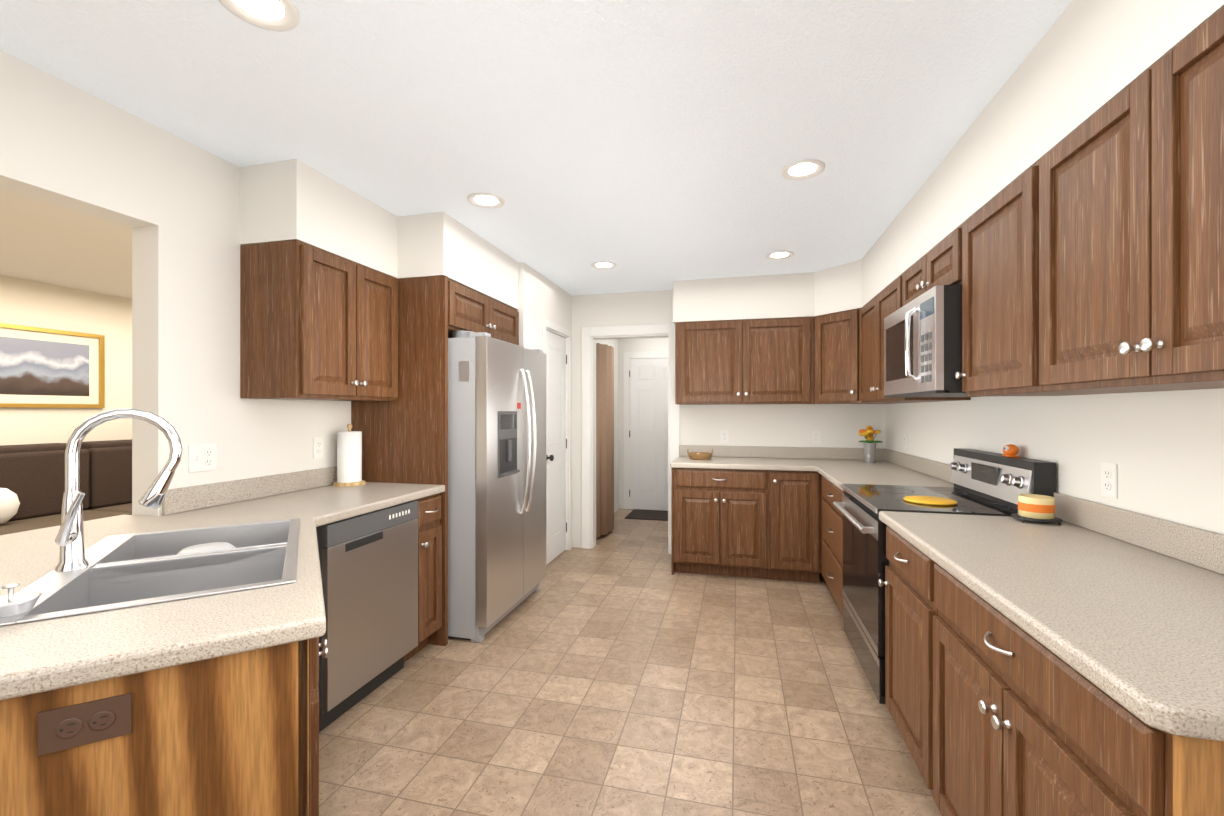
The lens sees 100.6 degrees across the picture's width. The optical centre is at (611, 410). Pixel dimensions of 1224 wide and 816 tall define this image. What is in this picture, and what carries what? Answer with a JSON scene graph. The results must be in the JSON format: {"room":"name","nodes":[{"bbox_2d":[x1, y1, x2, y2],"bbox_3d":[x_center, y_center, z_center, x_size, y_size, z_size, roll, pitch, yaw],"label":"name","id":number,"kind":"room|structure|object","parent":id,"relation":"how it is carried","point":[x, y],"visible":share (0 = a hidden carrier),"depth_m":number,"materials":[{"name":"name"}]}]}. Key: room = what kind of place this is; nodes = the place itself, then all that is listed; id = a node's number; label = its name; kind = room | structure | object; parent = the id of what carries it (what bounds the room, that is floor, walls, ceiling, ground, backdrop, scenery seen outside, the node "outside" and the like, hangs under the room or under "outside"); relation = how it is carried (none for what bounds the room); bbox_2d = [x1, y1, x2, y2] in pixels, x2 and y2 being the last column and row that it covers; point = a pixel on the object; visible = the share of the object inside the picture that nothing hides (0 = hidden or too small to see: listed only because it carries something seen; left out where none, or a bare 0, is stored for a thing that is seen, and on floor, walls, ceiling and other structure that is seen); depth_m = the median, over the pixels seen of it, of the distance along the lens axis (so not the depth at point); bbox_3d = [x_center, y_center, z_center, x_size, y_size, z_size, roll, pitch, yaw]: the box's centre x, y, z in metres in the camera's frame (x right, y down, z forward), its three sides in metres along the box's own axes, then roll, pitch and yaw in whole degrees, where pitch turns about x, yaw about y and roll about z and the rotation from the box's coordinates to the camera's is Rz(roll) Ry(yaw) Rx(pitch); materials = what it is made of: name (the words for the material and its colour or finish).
{"room":"kitchen","nodes":[
{"label":"kitchen","id":0,"kind":"room"},
{"bbox_2d":[0,275,131,445],"bbox_3d":[-5.401,0.103,3.221,0.120,2.460,6.940,0,0,14],"label":"wall","id":1,"kind":"structure","parent":0,"point":[34,304],"depth_m":4.67,"materials":[{"name":"beige paint"}]},
{"bbox_2d":[0,323,104,407],"bbox_3d":[-5.068,-0.377,4.246,0.030,0.700,1.350,0,0,14],"label":"landscape picture","id":2,"kind":"object","parent":1,"relation":"attached to","point":[46,368],"visible":1,"depth_m":4.52,"materials":[{"name":"multicoloured paper"}]},
{"bbox_2d":[0,50,350,626],"bbox_3d":[-1.778,0.103,2.416,0.140,2.460,6.760,0,0,14],"label":"wall","id":3,"kind":"structure","parent":0,"point":[172,201],"depth_m":2.06,"materials":[{"name":"white paint"}]},
{"bbox_2d":[188,444,216,472],"bbox_3d":[-1.757,0.203,2.184,0.012,0.114,0.116,0,0,14],"label":"outlet","id":4,"kind":"object","parent":3,"relation":"attached to","point":[202,457],"visible":1,"depth_m":2.18,"materials":[{"name":"white plastic"}]},
{"bbox_2d":[162,466,336,514],"bbox_3d":[-1.668,0.367,2.524,0.018,0.099,1.023,0,0,14],"label":"backsplash","id":5,"kind":"structure","parent":3,"relation":"attached to","point":[182,499],"depth_m":2.34,"materials":[{"name":"laminate"}]},
{"bbox_2d":[313,437,323,458],"bbox_3d":[-1.609,0.203,2.786,0.009,0.114,0.070,0,0,14],"label":"electrical outlet","id":6,"kind":"object","parent":3,"relation":"attached to","point":[318,447],"visible":1,"depth_m":2.78,"materials":[{"name":"white plastic"}]},
{"bbox_2d":[240,239,397,400],"bbox_3d":[-1.458,-0.412,2.642,0.370,0.710,0.693,0,0,14],"label":"upper cabinet","id":7,"kind":"object","parent":3,"relation":"attached to","point":[316,323],"visible":1,"depth_m":2.36,"materials":[{"name":"brown wood"}]},
{"bbox_2d":[448,278,518,344],"bbox_3d":[-1.107,-0.622,3.453,0.660,0.290,0.981,0,0,14],"label":"upper cabinet","id":8,"kind":"object","parent":3,"relation":"attached to","point":[469,309],"visible":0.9,"depth_m":3.27,"materials":[{"name":"brown wood"}]},
{"bbox_2d":[0,0,1072,298],"bbox_3d":[-1.651,-1.177,3.157,7.430,0.100,8.620,0,0,14],"label":"ceiling","id":9,"kind":"structure","parent":0,"point":[650,144],"depth_m":1.90,"materials":[{"name":"white paint"}]},
{"bbox_2d":[219,0,298,31],"bbox_3d":[-0.978,-1.122,1.404,0.196,0.010,0.196,0,0,14],"label":"recessed light","id":10,"kind":"object","parent":9,"relation":"in","point":[272,15],"visible":1,"depth_m":1.44,"materials":[{"name":"white"}]},
{"bbox_2d":[240,159,518,309],"bbox_3d":[-1.216,-0.948,3.106,0.620,0.358,1.710,0,0,14],"label":"soffit","id":11,"kind":"object","parent":9,"relation":"attached to","point":[293,199],"depth_m":2.67,"materials":[{"name":"white paint"}]},
{"bbox_2d":[467,192,504,208],"bbox_3d":[-0.673,-1.122,2.719,0.196,0.010,0.196,0,0,14],"label":"recessed light","id":12,"kind":"object","parent":9,"relation":"in","point":[486,201],"visible":1,"depth_m":2.72,"materials":[{"name":"white"}]},
{"bbox_2d":[591,261,615,269],"bbox_3d":[-0.064,-1.121,3.928,0.196,0.010,0.196,0,0,14],"label":"recessed light","id":13,"kind":"object","parent":9,"relation":"in","point":[603,265],"visible":0.98,"depth_m":3.94,"materials":[{"name":"white"}]},
{"bbox_2d":[765,251,793,259],"bbox_3d":[1.212,-1.121,3.674,0.196,0.010,0.196,0,0,14],"label":"recessed light","id":14,"kind":"object","parent":9,"relation":"in","point":[778,255],"visible":1,"depth_m":3.68,"materials":[{"name":"white"}]},
{"bbox_2d":[780,159,824,179],"bbox_3d":[0.890,-1.122,2.373,0.196,0.010,0.196,0,0,14],"label":"recessed light","id":15,"kind":"object","parent":9,"relation":"in","point":[793,171],"visible":1,"depth_m":2.37,"materials":[{"name":"white"}]},
{"bbox_2d":[673,0,1223,323],"bbox_3d":[0.961,-0.948,2.494,1.760,0.358,4.150,0,0,14],"label":"soffit","id":16,"kind":"object","parent":9,"relation":"attached to","point":[1083,62],"depth_m":1.78,"materials":[{"name":"white paint"}]},
{"bbox_2d":[517,262,618,505],"bbox_3d":[-0.594,0.104,5.532,0.660,2.460,3.300,0,0,14],"label":"wall","id":17,"kind":"structure","parent":0,"point":[541,296],"depth_m":4.27,"materials":[{"name":"white paint"}]},
{"bbox_2d":[546,330,566,564],"bbox_3d":[-0.495,0.318,4.570,0.101,2.016,0.592,0,0,14],"label":"pantry door","id":18,"kind":"structure","parent":17,"relation":"in","point":[556,443],"depth_m":4.58,"materials":[{"name":"white"}]},
{"bbox_2d":[542,318,571,549],"bbox_3d":[-0.544,0.284,4.577,0.140,2.100,0.730,0,0,14],"label":"door frame","id":19,"kind":"structure","parent":17,"relation":"attached to","point":[556,328],"depth_m":4.86,"materials":[{"name":"white wood"}]},
{"bbox_2d":[596,343,613,537],"bbox_3d":[-0.112,0.292,5.531,0.251,2.023,0.970,0,0,14],"label":"wooden door","id":20,"kind":"structure","parent":17,"relation":"hanging from","point":[604,439],"depth_m":5.33,"materials":[{"name":"brown wood"}]},
{"bbox_2d":[614,502,619,512],"bbox_3d":[-0.127,1.292,6.009,0.012,0.085,1.906,0,0,14],"label":"baseboard","id":21,"kind":"structure","parent":17,"relation":"attached to","point":[616,507],"depth_m":6.77,"materials":[{"name":"white"}]},
{"bbox_2d":[319,508,941,815],"bbox_3d":[0.166,1.383,2.799,3.730,0.100,8.440,0,0,14],"label":"floor","id":22,"kind":"structure","parent":0,"point":[619,670],"depth_m":2.24,"materials":[{"name":"tile"}]},
{"bbox_2d":[0,640,303,815],"bbox_3d":[-0.940,0.895,0.863,0.544,0.874,0.565,0,0,14],"label":"base cabinet","id":23,"kind":"object","parent":22,"relation":"on","point":[237,734],"depth_m":0.93,"materials":[{"name":"brown wood"}]},
{"bbox_2d":[38,693,131,755],"bbox_3d":[-0.894,0.532,0.864,0.114,0.070,0.009,0,0,-31],"label":"outlet","id":24,"kind":"object","parent":23,"relation":"attached to","point":[71,726],"visible":1,"depth_m":0.86,"materials":[{"name":"brown plastic"}]},
{"bbox_2d":[0,482,444,699],"bbox_3d":[-1.217,0.438,1.778,1.595,0.040,2.253,0,0,14],"label":"countertop","id":25,"kind":"structure","parent":23,"relation":"on","point":[48,655],"depth_m":1.03,"materials":[{"name":"laminate"}]},
{"bbox_2d":[54,409,181,571],"bbox_3d":[-1.339,0.203,1.365,0.193,0.417,0.221,0,0,14],"label":"faucet","id":26,"kind":"object","parent":25,"relation":"on","point":[69,540],"visible":1,"depth_m":1.33,"materials":[{"name":"silver metal"}]},
{"bbox_2d":[0,518,299,625],"bbox_3d":[-1.214,0.511,1.451,0.540,0.200,0.840,0,0,-31],"label":"sink","id":27,"kind":"object","parent":25,"relation":"in","point":[136,569],"visible":0.5,"depth_m":1.44,"materials":[{"name":"silver metal"}]},
{"bbox_2d":[0,583,41,617],"bbox_3d":[-1.226,0.382,1.036,0.085,0.058,0.085,0,0,14],"label":"strainer","id":28,"kind":"object","parent":27,"relation":"on","point":[12,603],"visible":1,"depth_m":1.03,"materials":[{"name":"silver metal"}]},
{"bbox_2d":[176,542,235,554],"bbox_3d":[-1.275,0.515,1.597,0.204,0.177,0.204,0,0,14],"label":"plastic tub","id":29,"kind":"object","parent":27,"relation":"in","point":[213,546],"visible":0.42,"depth_m":1.59,"materials":[{"name":"white plastic"}]},
{"bbox_2d":[333,424,365,486],"bbox_3d":[-1.481,0.246,2.867,0.164,0.343,0.164,0,0,14],"label":"paper towel holder","id":30,"kind":"object","parent":25,"relation":"on","point":[349,457],"visible":1,"depth_m":2.82,"materials":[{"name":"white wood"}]},
{"bbox_2d":[304,637,327,815],"bbox_3d":[-0.909,0.896,1.497,0.789,0.874,0.781,0,0,14],"label":"base cabinet","id":31,"kind":"object","parent":22,"relation":"on","point":[311,646],"depth_m":1.12,"materials":[{"name":"brown wood"}]},
{"bbox_2d":[316,500,417,731],"bbox_3d":[-1.380,0.898,2.419,0.628,0.870,0.600,0,0,14],"label":"dishwasher","id":32,"kind":"object","parent":22,"relation":"on","point":[369,568],"visible":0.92,"depth_m":2.27,"materials":[{"name":"grey metal"}]},
{"bbox_2d":[351,275,447,645],"bbox_3d":[-1.245,0.283,2.963,0.628,2.100,0.030,0,0,14],"label":"panel","id":33,"kind":"object","parent":22,"relation":"on","point":[405,437],"visible":0.52,"depth_m":2.92,"materials":[{"name":"brown wood"}]},
{"bbox_2d":[404,493,441,661],"bbox_3d":[-1.267,0.896,2.829,0.650,0.874,0.238,0,0,14],"label":"base cabinet","id":34,"kind":"object","parent":22,"relation":"on","point":[429,571],"visible":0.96,"depth_m":2.75,"materials":[{"name":"brown wood"}]},
{"bbox_2d":[448,332,545,641],"bbox_3d":[-0.963,0.442,3.432,0.893,1.783,0.925,0,0,14],"label":"refrigerator","id":35,"kind":"object","parent":22,"relation":"on","point":[496,481],"visible":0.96,"depth_m":2.97,"materials":[{"name":"grey metal"}]},
{"bbox_2d":[451,331,474,337],"bbox_3d":[-0.889,-0.448,3.051,0.146,0.043,0.146,0,0,14],"label":"tin","id":36,"kind":"object","parent":35,"relation":"on","point":[460,334],"visible":0.56,"depth_m":2.99,"materials":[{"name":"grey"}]},
{"bbox_2d":[625,509,667,520],"bbox_3d":[0.604,1.328,6.456,0.780,0.012,0.570,0,0,14],"label":"mat","id":37,"kind":"object","parent":22,"relation":"on","point":[661,515],"visible":0.6,"depth_m":6.41,"materials":[{"name":"grey fabric"}]},
{"bbox_2d":[671,468,768,578],"bbox_3d":[0.917,0.896,4.306,0.757,0.874,0.650,0,0,14],"label":"base cabinet","id":38,"kind":"object","parent":22,"relation":"on","point":[719,521],"visible":0.94,"depth_m":4.03,"materials":[{"name":"brown wood"}]},
{"bbox_2d":[768,470,820,582],"bbox_3d":[1.469,0.896,4.169,0.378,0.874,0.650,0,0,14],"label":"base cabinet","id":39,"kind":"object","parent":22,"relation":"on","point":[794,525],"visible":0.9,"depth_m":3.89,"materials":[{"name":"brown wood"}]},
{"bbox_2d":[821,475,848,616],"bbox_3d":[1.729,0.896,3.294,0.650,0.874,1.025,0,0,14],"label":"base cabinet","id":40,"kind":"object","parent":22,"relation":"on","point":[831,543],"visible":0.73,"depth_m":3.28,"materials":[{"name":"brown wood"}]},
{"bbox_2d":[670,456,905,470],"bbox_3d":[1.386,0.438,4.182,1.743,0.040,0.664,0,0,14],"label":"countertop","id":41,"kind":"structure","parent":40,"relation":"on","point":[745,463],"depth_m":4.07,"materials":[{"name":"laminate"}]},
{"bbox_2d":[687,449,712,459],"bbox_3d":[0.759,0.373,4.383,0.216,0.088,0.216,0,0,14],"label":"basket","id":42,"kind":"object","parent":41,"relation":"on","point":[700,455],"visible":1,"depth_m":4.31,"materials":[{"name":"wicker"}]},
{"bbox_2d":[858,426,882,462],"bbox_3d":[2.081,0.270,4.096,0.185,0.296,0.190,0,0,14],"label":"flower vase","id":43,"kind":"object","parent":41,"relation":"on","point":[869,432],"visible":1,"depth_m":4.06,"materials":[{"name":"grey metal"}]},
{"bbox_2d":[814,464,953,491],"bbox_3d":[1.722,0.438,3.263,0.650,0.040,0.960,0,0,14],"label":"countertop","id":44,"kind":"structure","parent":40,"relation":"on","point":[836,472],"depth_m":3.28,"materials":[{"name":"laminate"}]},
{"bbox_2d":[878,526,937,789],"bbox_3d":[1.358,0.896,1.797,0.650,0.874,0.527,0,0,14],"label":"base cabinet","id":45,"kind":"object","parent":22,"relation":"on","point":[911,609],"visible":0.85,"depth_m":1.81,"materials":[{"name":"brown wood"}]},
{"bbox_2d":[833,448,1055,703],"bbox_3d":[1.488,0.768,2.431,0.688,1.130,0.762,0,0,14],"label":"range","id":46,"kind":"object","parent":22,"relation":"on","point":[986,483],"visible":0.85,"depth_m":2.31,"materials":[{"name":"black metal"}]},
{"bbox_2d":[903,496,957,505],"bbox_3d":[1.438,0.406,2.299,0.210,0.010,0.210,0,0,14],"label":"trivet","id":47,"kind":"object","parent":46,"relation":"on","point":[932,500],"visible":1,"depth_m":2.27,"materials":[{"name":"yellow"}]},
{"bbox_2d":[1002,444,1019,456],"bbox_3d":[1.754,0.174,2.241,0.062,0.055,0.078,0,0,14],"label":"toy","id":48,"kind":"object","parent":46,"relation":"on","point":[1010,450],"visible":1,"depth_m":2.22,"materials":[{"name":"orange plastic"}]},
{"bbox_2d":[933,563,1223,815],"bbox_3d":[1.184,0.895,1.095,0.650,0.874,0.918,0,0,14],"label":"base cabinet","id":49,"kind":"object","parent":22,"relation":"on","point":[1025,723],"visible":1,"depth_m":1.06,"materials":[{"name":"brown wood"}]},
{"bbox_2d":[879,511,1223,741],"bbox_3d":[1.251,0.438,1.344,0.640,0.040,1.458,0,0,14],"label":"countertop","id":50,"kind":"structure","parent":49,"relation":"on","point":[1136,631],"depth_m":1.11,"materials":[{"name":"laminate"}]},
{"bbox_2d":[1011,494,1061,525],"bbox_3d":[1.601,0.370,1.918,0.150,0.094,0.150,0,0,14],"label":"ceramic crock","id":51,"kind":"object","parent":50,"relation":"on","point":[1036,507],"visible":1,"depth_m":1.88,"materials":[{"name":"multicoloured ceramic"}]},
{"bbox_2d":[619,337,667,510],"bbox_3d":[0.643,0.104,6.864,1.100,2.460,0.120,0,0,14],"label":"wall","id":52,"kind":"structure","parent":0,"point":[643,344],"depth_m":6.92,"materials":[{"name":"white paint"}]},
{"bbox_2d":[624,351,667,508],"bbox_3d":[0.635,0.269,6.793,0.980,2.130,0.018,0,0,14],"label":"door frame","id":53,"kind":"structure","parent":52,"relation":"attached to","point":[628,356],"depth_m":6.89,"materials":[{"name":"white wood"}]},
{"bbox_2d":[629,358,667,510],"bbox_3d":[0.620,0.315,6.752,0.802,2.022,0.101,0,0,14],"label":"door","id":54,"kind":"structure","parent":52,"relation":"in","point":[648,436],"depth_m":6.80,"materials":[{"name":"white"}]},
{"bbox_2d":[572,290,885,547],"bbox_3d":[1.043,0.104,4.673,2.930,2.460,0.120,0,0,14],"label":"wall","id":55,"kind":"structure","parent":0,"point":[796,425],"depth_m":4.63,"materials":[{"name":"white paint"}]},
{"bbox_2d":[581,323,679,553],"bbox_3d":[0.181,0.261,4.878,0.950,2.145,0.142,0,0,14],"label":"trim","id":56,"kind":"structure","parent":55,"relation":"attached to","point":[588,437],"depth_m":4.90,"materials":[{"name":"white"}]},
{"bbox_2d":[721,430,728,442],"bbox_3d":[1.022,0.234,4.611,0.070,0.114,0.009,0,0,14],"label":"electrical outlet","id":57,"kind":"object","parent":55,"relation":"attached to","point":[724,436],"visible":1,"depth_m":4.61,"materials":[{"name":"white plastic"}]},
{"bbox_2d":[675,317,813,404],"bbox_3d":[1.128,-0.411,4.398,1.128,0.710,0.370,0,0,14],"label":"upper cabinet","id":58,"kind":"object","parent":55,"relation":"attached to","point":[759,361],"visible":1,"depth_m":4.25,"materials":[{"name":"brown wood"}]},
{"bbox_2d":[679,445,881,459],"bbox_3d":[1.464,0.368,4.495,1.743,0.099,0.021,0,0,14],"label":"backsplash","id":59,"kind":"structure","parent":55,"relation":"attached to","point":[718,451],"depth_m":4.48,"materials":[{"name":"laminate"}]},
{"bbox_2d":[812,431,820,443],"bbox_3d":[1.779,0.234,4.423,0.070,0.114,0.009,0,0,14],"label":"electrical outlet","id":60,"kind":"object","parent":55,"relation":"attached to","point":[816,437],"visible":1,"depth_m":4.42,"materials":[{"name":"white plastic"}]},
{"bbox_2d":[886,388,1223,534],"bbox_3d":[1.638,0.102,1.276,0.140,2.460,6.190,0,0,14],"label":"wall","id":61,"kind":"structure","parent":0,"point":[1163,451],"depth_m":1.71,"materials":[{"name":"white paint"}]},
{"bbox_2d":[814,308,895,403],"bbox_3d":[1.942,-0.412,4.068,0.608,0.710,0.619,0,0,14],"label":"upper cabinet","id":62,"kind":"object","parent":61,"relation":"attached to","point":[836,357],"visible":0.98,"depth_m":3.94,"materials":[{"name":"brown wood"}]},
{"bbox_2d":[904,434,907,449],"bbox_3d":[2.179,0.233,3.774,0.009,0.114,0.070,0,0,14],"label":"electrical outlet","id":63,"kind":"object","parent":61,"relation":"attached to","point":[905,442],"visible":1,"depth_m":3.76,"materials":[{"name":"white plastic"}]},
{"bbox_2d":[859,274,970,402],"bbox_3d":[1.864,-0.412,3.256,0.370,0.710,1.014,0,0,14],"label":"upper cabinet","id":64,"kind":"object","parent":61,"relation":"attached to","point":[876,310],"visible":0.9,"depth_m":3.30,"materials":[{"name":"brown wood"}]},
{"bbox_2d":[882,448,953,483],"bbox_3d":[2.102,0.368,3.493,0.021,0.099,1.590,0,0,14],"label":"backsplash","id":65,"kind":"structure","parent":61,"relation":"attached to","point":[938,470],"depth_m":3.44,"materials":[{"name":"laminate"}]},
{"bbox_2d":[902,224,961,306],"bbox_3d":[1.650,-0.642,2.392,0.370,0.250,0.762,0,0,14],"label":"upper cabinet","id":66,"kind":"object","parent":61,"relation":"attached to","point":[940,263],"visible":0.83,"depth_m":2.31,"materials":[{"name":"brown wood"}]},
{"bbox_2d":[884,284,982,397],"bbox_3d":[1.599,-0.292,2.404,0.470,0.440,0.760,0,0,14],"label":"microwave","id":67,"kind":"object","parent":66,"relation":"attached to","point":[923,345],"visible":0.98,"depth_m":2.19,"materials":[{"name":"silver plastic"}]},
{"bbox_2d":[955,159,1153,395],"bbox_3d":[1.493,-0.412,1.760,0.370,0.710,0.535,0,0,14],"label":"upper cabinet","id":68,"kind":"object","parent":61,"relation":"attached to","point":[1000,293],"visible":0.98,"depth_m":1.73,"materials":[{"name":"brown wood"}]},
{"bbox_2d":[1101,462,1116,498],"bbox_3d":[1.667,0.233,1.706,0.009,0.114,0.070,0,0,14],"label":"electrical outlet","id":69,"kind":"object","parent":61,"relation":"attached to","point":[1108,479],"visible":1,"depth_m":1.70,"materials":[{"name":"white plastic"}]},
{"bbox_2d":[1039,6,1223,391],"bbox_3d":[1.323,-0.413,1.073,0.370,0.710,0.880,0,0,14],"label":"upper cabinet","id":70,"kind":"object","parent":61,"relation":"attached to","point":[1131,236],"visible":1,"depth_m":1.13,"materials":[{"name":"brown wood"}]},
{"bbox_2d":[1054,492,1223,574],"bbox_3d":[1.553,0.367,1.268,0.018,0.099,1.461,0,0,14],"label":"backsplash","id":71,"kind":"structure","parent":61,"relation":"attached to","point":[1202,548],"depth_m":1.52,"materials":[{"name":"laminate"}]},
{"bbox_3d":[-3.664,1.383,2.790,3.700,0.100,6.940,0,0,14],"label":"floor","id":72,"kind":"structure","parent":0,"visible":0},
{"bbox_2d":[0,439,131,534],"bbox_3d":[-4.574,0.788,4.020,1.000,1.010,3.050,0,0,14],"label":"couch","id":73,"kind":"object","parent":72,"relation":"on","point":[32,476],"visible":0.25,"depth_m":4.21,"materials":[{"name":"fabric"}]},
{"bbox_2d":[0,488,19,523],"bbox_3d":[-4.594,0.713,3.773,0.130,0.290,0.290,0,0,14],"label":"pillow","id":74,"kind":"object","parent":73,"relation":"on","point":[9,503],"visible":1,"depth_m":3.81,"materials":[{"name":"white fabric"}]}
]}

